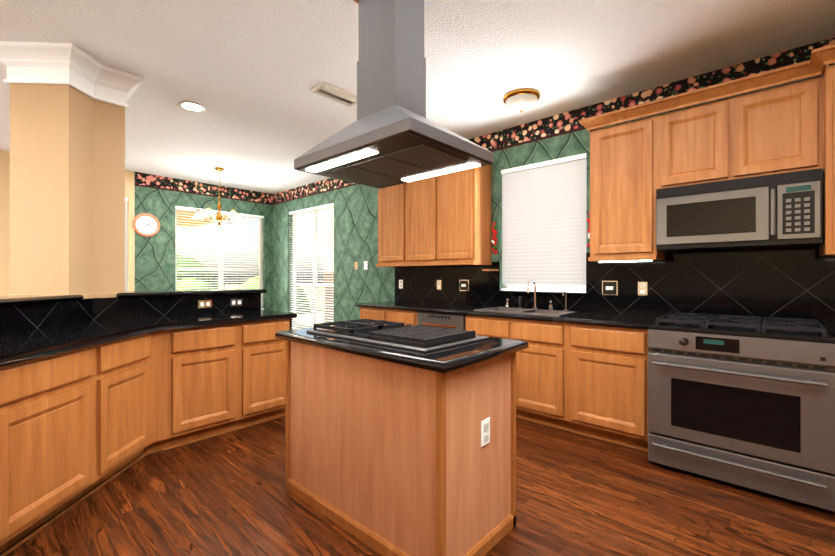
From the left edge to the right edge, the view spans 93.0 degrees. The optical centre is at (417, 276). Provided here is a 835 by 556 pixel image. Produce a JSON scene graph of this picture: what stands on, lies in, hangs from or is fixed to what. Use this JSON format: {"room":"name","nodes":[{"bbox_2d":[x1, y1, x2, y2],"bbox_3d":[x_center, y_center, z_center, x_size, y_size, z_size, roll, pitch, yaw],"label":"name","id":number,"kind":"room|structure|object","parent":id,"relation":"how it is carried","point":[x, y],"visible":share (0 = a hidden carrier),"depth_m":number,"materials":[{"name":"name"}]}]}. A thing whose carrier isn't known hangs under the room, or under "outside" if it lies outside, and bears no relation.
{"room":"kitchen","nodes":[
{"label":"kitchen","id":0,"kind":"room"},
{"bbox_2d":[0,150,272,310],"bbox_3d":[-5.787,-0.159,4.262,0.150,2.800,8.900,0,0,42],"label":"wall","id":1,"kind":"structure","parent":0,"point":[159,198],"depth_m":6.15,"materials":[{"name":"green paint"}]},
{"bbox_2d":[125,198,127,290],"bbox_3d":[-4.677,-0.113,5.429,0.052,2.090,1.168,0,0,42],"label":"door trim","id":2,"kind":"structure","parent":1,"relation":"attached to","point":[126,247],"depth_m":5.85,"materials":[{"name":"white paint"}]},
{"bbox_2d":[133,213,159,236],"bbox_3d":[-4.096,-0.780,5.996,0.030,0.356,0.356,0,0,42],"label":"clock","id":3,"kind":"object","parent":1,"relation":"attached to","point":[146,224],"visible":1,"depth_m":5.99,"materials":[{"name":"white"}]},
{"bbox_2d":[175,209,263,309],"bbox_3d":[-3.402,-0.250,6.892,0.133,1.762,1.480,0,0,42],"label":"nook window","id":4,"kind":"structure","parent":1,"relation":"in","point":[222,239],"depth_m":6.90,"materials":[{"name":"white paint"}]},
{"bbox_2d":[175,206,263,308],"bbox_3d":[-3.376,-0.259,6.869,0.052,1.740,1.468,0,0,42],"label":"window blind","id":5,"kind":"object","parent":4,"relation":"attached to","point":[215,211],"visible":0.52,"depth_m":6.80,"materials":[{"name":"white paint"}]},
{"bbox_2d":[0,0,834,193],"bbox_3d":[-2.169,-1.607,0.993,9.900,0.100,9.200,0,0,42],"label":"ceiling","id":6,"kind":"structure","parent":0,"point":[248,75],"depth_m":2.81,"materials":[{"name":"white paint"}]},
{"bbox_2d":[177,101,206,112],"bbox_3d":[-2.062,-1.552,3.632,0.236,0.011,0.236,0,0,42],"label":"recessed light","id":7,"kind":"object","parent":6,"relation":"in","point":[192,107],"visible":0.98,"depth_m":3.63,"materials":[{"name":"white glass"}]},
{"bbox_2d":[192,167,243,226],"bbox_3d":[-2.841,-1.135,5.728,0.697,0.849,0.678,0,0,42],"label":"chandelier","id":8,"kind":"object","parent":6,"relation":"hanging from","point":[233,215],"visible":1,"depth_m":5.67,"materials":[{"name":"white glass"}]},
{"bbox_2d":[311,82,356,106],"bbox_3d":[-0.678,-1.547,3.380,0.190,0.021,0.400,0,0,42],"label":"ceiling vent","id":9,"kind":"object","parent":6,"relation":"in","point":[334,93],"visible":0.83,"depth_m":3.35,"materials":[{"name":"beige metal"}]},
{"bbox_2d":[294,0,493,188],"bbox_3d":[-0.143,-1.072,2.155,0.890,0.967,0.650,0,0,42],"label":"range hood","id":10,"kind":"object","parent":6,"relation":"hanging from","point":[392,135],"visible":1,"depth_m":2.04,"materials":[{"name":"silver metal"}]},
{"bbox_2d":[503,88,540,112],"bbox_3d":[0.900,-1.489,3.436,0.320,0.137,0.320,0,0,42],"label":"dome light","id":11,"kind":"object","parent":6,"relation":"attached to","point":[522,100],"visible":1,"depth_m":3.35,"materials":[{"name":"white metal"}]},
{"bbox_2d":[6,416,834,555],"bbox_3d":[-2.169,1.293,0.995,9.900,0.100,9.200,0,0,42],"label":"floor","id":12,"kind":"structure","parent":0,"point":[230,494],"depth_m":2.09,"materials":[{"name":"brown wood"}]},
{"bbox_2d":[0,320,291,555],"bbox_3d":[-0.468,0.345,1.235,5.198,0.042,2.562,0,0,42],"label":"base cabinet","id":13,"kind":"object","parent":12,"relation":"on","point":[75,416],"depth_m":2.31,"materials":[{"name":"brown wood"}]},
{"bbox_2d":[0,296,296,347],"bbox_3d":[-1.754,0.705,2.346,0.604,1.074,2.607,0,0,42],"label":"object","id":14,"kind":"structure","parent":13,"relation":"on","point":[185,313],"depth_m":2.92,"materials":[{"name":"black stone"}]},
{"bbox_2d":[0,294,119,315],"bbox_3d":[-2.494,0.146,2.005,1.308,0.040,1.363,0,0,42],"label":"countertop","id":15,"kind":"structure","parent":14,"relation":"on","point":[9,305],"depth_m":2.60,"materials":[{"name":"black stone"}]},
{"bbox_2d":[0,293,260,332],"bbox_3d":[-1.939,0.245,2.587,1.202,0.157,2.499,0,0,42],"label":"backsplash","id":16,"kind":"structure","parent":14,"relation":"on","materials":[{"name":"tile"}]},
{"bbox_2d":[108,292,265,299],"bbox_3d":[-2.256,0.704,2.800,0.750,1.074,2.607,0,0,42],"label":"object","id":17,"kind":"structure","parent":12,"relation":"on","point":[201,293],"depth_m":3.35,"materials":[{"name":"black stone"}]},
{"bbox_2d":[116,288,266,295],"bbox_3d":[-2.029,0.145,3.597,0.378,0.040,1.200,0,0,42],"label":"countertop","id":18,"kind":"structure","parent":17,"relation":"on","point":[166,292],"depth_m":3.39,"materials":[{"name":"black stone"}]},
{"bbox_2d":[8,84,125,298],"bbox_3d":[-2.585,-0.698,2.945,0.570,1.718,0.654,0,0,42],"label":"column","id":19,"kind":"structure","parent":18,"relation":"on","point":[67,189],"depth_m":2.74,"materials":[{"name":"beige paint"}]},
{"bbox_2d":[0,41,143,110],"bbox_3d":[-2.583,-1.440,2.918,0.782,0.234,0.866,0,0,42],"label":"crown molding","id":20,"kind":"structure","parent":19,"relation":"attached to","point":[70,64],"depth_m":2.72,"materials":[{"name":"white paint"}]},
{"bbox_2d":[360,308,386,324],"bbox_3d":[-0.329,0.803,4.887,0.473,0.876,0.636,0,0,42],"label":"base cabinet","id":21,"kind":"object","parent":12,"relation":"on","point":[365,313],"depth_m":4.62,"materials":[{"name":"brown wood"}]},
{"bbox_2d":[286,343,515,555],"bbox_3d":[-0.137,0.805,2.155,1.168,0.876,0.604,0,0,42],"label":"kitchen island","id":22,"kind":"object","parent":12,"relation":"on","point":[400,439],"depth_m":1.81,"materials":[{"name":"brown wood"}]},
{"bbox_2d":[275,323,528,374],"bbox_3d":[-0.140,0.344,2.152,1.260,0.046,0.678,0,0,42],"label":"island countertop","id":23,"kind":"structure","parent":22,"relation":"on","point":[417,348],"depth_m":1.85,"materials":[{"name":"black stone"}]},
{"bbox_2d":[306,319,488,351],"bbox_3d":[-0.136,0.296,2.163,0.910,0.050,0.500,0,0,42],"label":"cooktop","id":24,"kind":"object","parent":23,"relation":"in","point":[417,338],"depth_m":1.97,"materials":[{"name":"black metal"}]},
{"bbox_2d":[387,308,414,325],"bbox_3d":[0.022,0.803,4.570,0.472,0.876,0.636,0,0,42],"label":"base cabinet","id":25,"kind":"object","parent":12,"relation":"on","point":[403,317],"depth_m":4.32,"materials":[{"name":"brown wood"}]},
{"bbox_2d":[415,312,462,329],"bbox_3d":[0.423,0.805,4.203,0.605,0.872,0.622,0,0,42],"label":"dishwasher","id":26,"kind":"object","parent":12,"relation":"on","point":[434,319],"depth_m":3.97,"materials":[{"name":"silver metal"}]},
{"bbox_2d":[463,312,562,429],"bbox_3d":[1.007,0.804,3.684,0.948,0.876,0.634,0,0,42],"label":"base cabinet","id":27,"kind":"object","parent":12,"relation":"on","point":[539,367],"depth_m":3.30,"materials":[{"name":"brown wood"}]},
{"bbox_2d":[563,324,642,450],"bbox_3d":[1.570,0.804,3.175,0.645,0.876,0.634,0,0,42],"label":"base cabinet","id":28,"kind":"object","parent":12,"relation":"on","point":[603,367],"depth_m":2.94,"materials":[{"name":"brown wood"}]},
{"bbox_2d":[643,328,834,511],"bbox_3d":[2.087,0.795,2.603,0.860,0.895,0.775,0,0,42],"label":"range","id":29,"kind":"object","parent":12,"relation":"on","point":[757,413],"depth_m":2.27,"materials":[{"name":"silver metal"}]},
{"bbox_2d":[355,300,834,339],"bbox_3d":[1.259,0.343,3.372,4.940,0.046,0.765,0,0,42],"label":"countertop","id":30,"kind":"structure","parent":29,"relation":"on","point":[596,319],"depth_m":2.93,"materials":[{"name":"black stone"}]},
{"bbox_2d":[473,280,580,315],"bbox_3d":[1.004,0.271,3.686,0.840,0.484,0.470,0,0,42],"label":"sink","id":31,"kind":"object","parent":30,"relation":"in","point":[535,311],"depth_m":3.72,"materials":[{"name":"silver metal"}]},
{"bbox_2d":[273,37,834,328],"bbox_3d":[0.864,-0.159,4.351,9.900,2.800,0.150,0,0,42],"label":"wall","id":32,"kind":"structure","parent":0,"point":[565,134],"depth_m":5.43,"materials":[{"name":"green paper"}]},
{"bbox_2d":[293,207,333,329],"bbox_3d":[-1.774,-0.035,6.727,1.360,2.252,0.133,0,0,42],"label":"nook window","id":33,"kind":"structure","parent":32,"relation":"in","point":[314,236],"depth_m":6.75,"materials":[{"name":"white paint"}]},
{"bbox_2d":[289,203,333,329],"bbox_3d":[-1.797,-0.044,6.701,1.348,2.230,0.052,0,0,42],"label":"window blind","id":34,"kind":"object","parent":33,"relation":"attached to","point":[326,206],"visible":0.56,"depth_m":6.67,"materials":[{"name":"white paint"}]},
{"bbox_2d":[355,261,366,269],"bbox_3d":[-0.825,-0.160,5.768,0.286,0.118,0.010,0,0,42],"label":"switch plates","id":35,"kind":"object","parent":32,"relation":"attached to","point":[365,265],"visible":1,"depth_m":5.71,"materials":[{"name":"beige paint"}]},
{"bbox_2d":[378,184,402,263],"bbox_3d":[-0.220,-0.684,4.993,0.490,1.050,0.342,0,0,42],"label":"upper cabinet","id":36,"kind":"object","parent":32,"relation":"attached to","point":[390,199],"depth_m":4.88,"materials":[{"name":"brown wood"}]},
{"bbox_2d":[403,177,434,263],"bbox_3d":[0.143,-0.684,4.664,0.490,1.050,0.342,0,0,42],"label":"upper cabinet","id":37,"kind":"object","parent":32,"relation":"attached to","point":[419,195],"depth_m":4.55,"materials":[{"name":"brown wood"}]},
{"bbox_2d":[435,165,494,263],"bbox_3d":[0.507,-0.684,4.336,0.490,1.050,0.342,0,0,42],"label":"upper cabinet","id":38,"kind":"object","parent":32,"relation":"attached to","point":[463,199],"depth_m":4.19,"materials":[{"name":"brown wood"}]},
{"bbox_2d":[491,217,496,254],"bbox_3d":[0.825,-0.436,4.251,0.073,0.406,0.033,0,0,42],"label":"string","id":39,"kind":"object","parent":32,"relation":"hanging from","point":[495,233],"depth_m":4.24,"materials":[{"name":"red"}]},
{"bbox_2d":[501,153,586,292],"bbox_3d":[1.238,-0.494,3.959,0.888,1.285,0.052,0,0,42],"label":"blinds","id":40,"kind":"object","parent":32,"relation":"attached to","point":[544,223],"visible":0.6,"depth_m":3.92,"materials":[{"name":"white fabric"}]},
{"bbox_2d":[504,284,585,292],"bbox_3d":[1.264,-0.486,3.988,0.900,1.307,0.143,0,0,42],"label":"window","id":41,"kind":"structure","parent":32,"relation":"in","point":[565,287],"depth_m":4.00,"materials":[{"name":"white paint"}]},
{"bbox_2d":[586,212,589,246],"bbox_3d":[1.567,-0.436,3.581,0.076,0.405,0.033,0,0,42],"label":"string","id":42,"kind":"object","parent":32,"relation":"hanging from","point":[588,219],"depth_m":3.58,"materials":[{"name":"red"}]},
{"bbox_2d":[395,246,834,325],"bbox_3d":[1.522,0.052,3.625,4.950,0.542,0.033,0,0,42],"label":"backsplash","id":43,"kind":"structure","parent":32,"relation":"attached to","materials":[{"name":"tile"}]},
{"bbox_2d":[587,100,666,259],"bbox_3d":[1.714,-0.726,3.245,0.485,1.136,0.342,0,0,42],"label":"upper cabinet","id":44,"kind":"object","parent":32,"relation":"attached to","point":[624,158],"depth_m":3.11,"materials":[{"name":"brown wood"}]},
{"bbox_2d":[659,80,734,183],"bbox_3d":[2.057,-0.968,2.935,0.438,0.651,0.342,0,0,42],"label":"upper cabinet","id":45,"kind":"object","parent":32,"relation":"attached to","point":[696,142],"depth_m":2.79,"materials":[{"name":"brown wood"}]},
{"bbox_2d":[651,168,822,251],"bbox_3d":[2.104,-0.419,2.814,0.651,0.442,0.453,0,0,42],"label":"microwave","id":46,"kind":"object","parent":32,"relation":"attached to","point":[740,213],"depth_m":2.67,"materials":[{"name":"silver metal"}]},
{"bbox_2d":[735,60,818,175],"bbox_3d":[2.381,-0.968,2.642,0.437,0.651,0.342,0,0,42],"label":"upper cabinet","id":47,"kind":"object","parent":32,"relation":"attached to","point":[776,127],"depth_m":2.50,"materials":[{"name":"brown wood"}]},
{"bbox_2d":[815,44,834,259],"bbox_3d":[2.639,-0.711,2.314,0.385,1.165,0.482,0,0,42],"label":"upper cabinet","id":48,"kind":"object","parent":32,"relation":"attached to","point":[826,251],"depth_m":2.27,"materials":[{"name":"brown wood"}]},
{"bbox_2d":[779,164,822,251],"bbox_3d":[2.413,-0.419,2.535,0.230,0.442,0.453,0,0,42],"label":"control panel","id":49,"kind":"object","parent":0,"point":[801,188],"depth_m":2.39,"materials":[{"name":"silver metal"}]},
{"label":"outside","id":50,"kind":"structure","parent":0,"visible":0},
{"bbox_2d":[225,285,323,329],"bbox_3d":[-4.952,1.406,24.466,80.000,0.240,90.000,0,0,42],"label":"ground","id":51,"kind":"structure","parent":50,"point":[305,313],"depth_m":14.93,"materials":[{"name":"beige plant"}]},
{"bbox_2d":[177,255,322,313],"bbox_3d":[-8.418,0.166,10.953,22.680,2.860,13.300,0,0,42],"label":"garden","id":52,"kind":"object","parent":51,"relation":"on","point":[249,279],"visible":0.12,"depth_m":15.99,"materials":[{"name":"green plant"}]},
{"bbox_2d":[324,208,333,321],"bbox_3d":[-1.230,-0.812,8.298,1.600,4.300,0.600,0,0,42],"label":"post","id":53,"kind":"object","parent":51,"relation":"on","point":[328,228],"depth_m":8.49,"materials":[{"name":"white"}]},
{"bbox_2d":[177,210,229,227],"bbox_3d":[-6.122,-1.411,7.328,4.440,0.200,5.000,0,0,42],"label":"roof","id":54,"kind":"structure","parent":53,"relation":"on","point":[190,219],"depth_m":9.12,"materials":[{"name":"beige"}]}
]}

